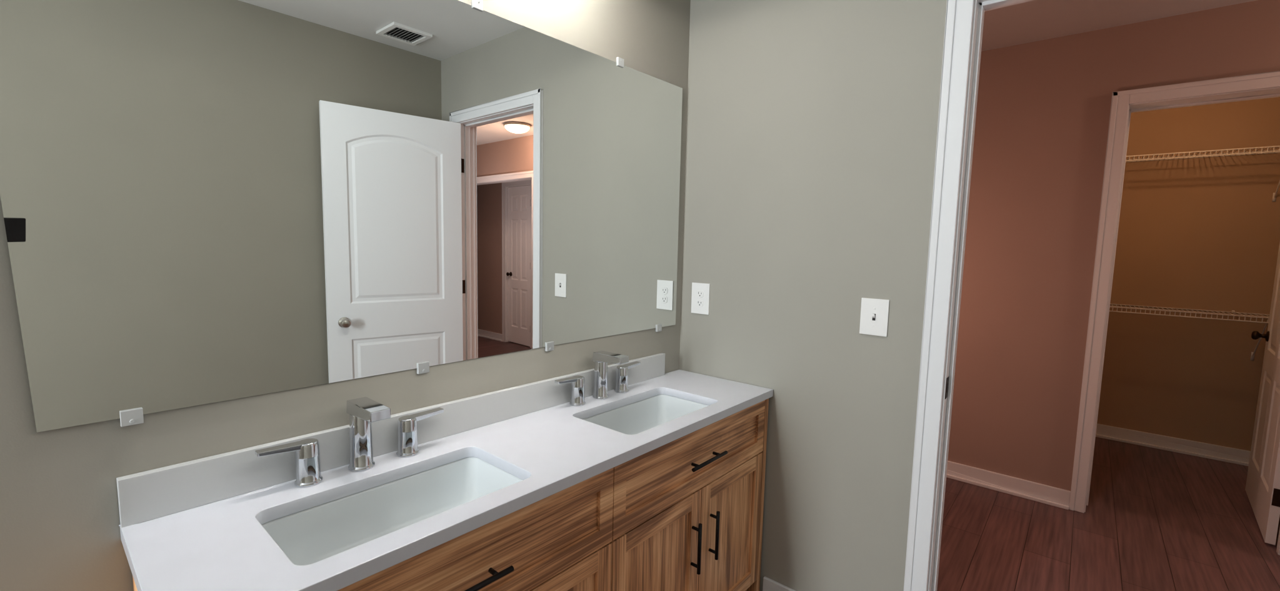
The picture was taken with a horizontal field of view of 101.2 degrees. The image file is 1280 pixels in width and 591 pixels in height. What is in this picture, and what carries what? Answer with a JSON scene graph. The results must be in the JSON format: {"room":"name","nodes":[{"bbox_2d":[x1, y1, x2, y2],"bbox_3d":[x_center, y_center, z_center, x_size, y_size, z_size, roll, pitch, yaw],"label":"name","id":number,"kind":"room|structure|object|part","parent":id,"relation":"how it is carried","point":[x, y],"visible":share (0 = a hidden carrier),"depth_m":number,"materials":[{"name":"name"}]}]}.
{"room":"bathroom","nodes":[
{"label":"bathroom","id":0,"kind":"room"},
{"bbox_2d":[0,0,690,590],"bbox_3d":[-1.344,0.031,0.666,0.134,2.680,4.840,6,7,40],"label":"wall","id":1,"kind":"structure","parent":0,"point":[206,201],"depth_m":1.20,"materials":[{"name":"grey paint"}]},
{"bbox_2d":[679,0,946,590],"bbox_3d":[0.628,-0.061,2.082,1.050,2.680,0.120,6,7,40],"label":"wall","id":2,"kind":"structure","parent":0,"point":[812,129],"depth_m":1.97,"materials":[{"name":"beige paint"}]},
{"bbox_2d":[691,282,709,314],"bbox_3d":[0.265,0.013,2.313,0.092,0.135,0.010,6,7,40],"label":"duplex electrical outlet","id":3,"kind":"object","parent":2,"relation":"attached to","point":[700,298],"visible":1,"depth_m":2.31,"materials":[{"name":"white plastic"}]},
{"bbox_2d":[762,576,795,590],"bbox_3d":[0.708,1.243,2.014,0.527,0.108,0.032,6,7,40],"label":"baseboard","id":4,"kind":"structure","parent":2,"relation":"attached to","point":[770,584],"depth_m":2.15,"materials":[{"name":"white"}]},
{"bbox_2d":[859,297,889,336],"bbox_3d":[0.817,0.076,1.840,0.092,0.128,0.018,6,7,40],"label":"toggle light switch","id":5,"kind":"object","parent":2,"relation":"attached to","point":[874,316],"visible":1,"depth_m":1.84,"materials":[{"name":"white plastic"}]},
{"bbox_2d":[936,436,1279,590],"bbox_3d":[2.134,1.551,0.218,6.600,0.100,8.860,6,7,40],"label":"floor","id":6,"kind":"structure","parent":0,"point":[1151,519],"depth_m":2.77,"materials":[{"name":"brown wood"}]},
{"bbox_2d":[116,350,773,590],"bbox_3d":[-0.238,0.776,1.595,0.492,1.070,1.836,6,7,40],"label":"bathroom vanity","id":7,"kind":"object","parent":6,"relation":"on","point":[622,472],"visible":1,"depth_m":1.35,"materials":[{"name":"brown wood"}]},
{"bbox_2d":[254,396,444,487],"bbox_3d":[-0.658,0.345,1.274,0.146,0.170,0.430,6,7,40],"label":"faucet","id":8,"kind":"object","parent":7,"relation":"on","point":[375,444],"depth_m":1.28,"materials":[{"name":"silver metal"}]},
{"bbox_2d":[554,350,641,406],"bbox_3d":[-0.111,0.295,1.912,0.146,0.170,0.426,6,7,40],"label":"faucet","id":9,"kind":"object","parent":7,"relation":"on","point":[604,385],"depth_m":1.92,"materials":[{"name":"silver metal"}]},
{"bbox_2d":[947,0,1279,490],"bbox_3d":[2.366,-0.128,3.187,2.255,2.680,0.200,6,7,40],"label":"wall","id":10,"kind":"structure","parent":0,"point":[1043,110],"depth_m":3.06,"materials":[{"name":"paint"}]},
{"bbox_2d":[946,460,1070,509],"bbox_3d":[1.942,1.128,3.494,1.417,0.108,0.032,6,7,40],"label":"baseboard","id":11,"kind":"structure","parent":10,"relation":"attached to","point":[1050,495],"depth_m":3.22,"materials":[{"name":"white"}]},
{"bbox_2d":[1068,70,1279,554],"bbox_3d":[2.920,0.102,2.730,0.897,2.336,0.248,6,7,40],"label":"door frame","id":12,"kind":"structure","parent":10,"relation":"attached to","point":[1125,104],"depth_m":2.85,"materials":[{"name":"white"}]},
{"bbox_2d":[1245,241,1279,544],"bbox_3d":[3.558,0.135,2.895,0.171,2.244,0.866,7,8,44],"label":"closet door","id":13,"kind":"structure","parent":10,"relation":"in","point":[1262,487],"depth_m":2.96,"materials":[{"name":"white"}]},
{"bbox_3d":[3.810,0.249,3.166,0.171,0.064,0.064,7,8,44],"label":"knob","id":14,"kind":"part","parent":13,"relation":"part of","materials":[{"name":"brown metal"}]},
{"bbox_2d":[981,0,1256,51],"bbox_3d":[3.808,-1.360,1.830,6.600,0.100,3.900,6,7,40],"label":"ceiling","id":15,"kind":"structure","parent":0,"point":[1034,20],"depth_m":2.69,"materials":[{"name":"paint"}]},
{"bbox_2d":[1096,96,1279,450],"bbox_3d":[5.221,-0.042,2.977,5.120,2.680,0.120,6,7,40],"label":"wall","id":16,"kind":"structure","parent":0,"point":[1201,233],"depth_m":3.87,"materials":[{"name":"paint"}]},
{"bbox_2d":[1095,423,1250,466],"bbox_3d":[4.200,1.146,3.843,2.400,0.108,0.032,6,7,40],"label":"baseboard","id":17,"kind":"structure","parent":16,"relation":"attached to","point":[1229,454],"depth_m":3.97,"materials":[{"name":"white"}]},
{"bbox_2d":[1109,303,1269,360],"bbox_3d":[4.128,0.286,3.655,2.363,0.344,0.310,6,7,40],"label":"closet shelf","id":18,"kind":"object","parent":16,"relation":"attached to","point":[1234,315],"visible":0.6,"depth_m":3.71,"materials":[{"name":"white metal"}]},
{"bbox_2d":[1125,145,1279,201],"bbox_3d":[4.154,-0.815,3.548,2.363,0.344,0.310,6,7,40],"label":"closet shelf","id":19,"kind":"object","parent":16,"relation":"attached to","point":[1249,152],"visible":0.56,"depth_m":3.63,"materials":[{"name":"white metal"}]},
{"bbox_3d":[1.374,-1.107,1.362,0.845,0.425,0.120,6,7,40],"label":"wall","id":20,"kind":"structure","parent":0,"visible":0},
{"bbox_2d":[903,0,1033,590],"bbox_3d":[1.344,0.199,1.489,0.957,2.311,0.168,6,7,40],"label":"door frame","id":21,"kind":"structure","parent":20,"relation":"attached to","point":[962,51],"depth_m":1.70,"materials":[{"name":"white wood"}]},
{"bbox_2d":[945,376,949,398],"bbox_3d":[1.318,0.239,1.463,0.806,1.787,0.035,6,7,40],"label":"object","id":22,"kind":"structure","parent":21,"relation":"attached to","point":[947,387],"depth_m":1.73,"materials":[{"name":"brown metal"}]}
]}

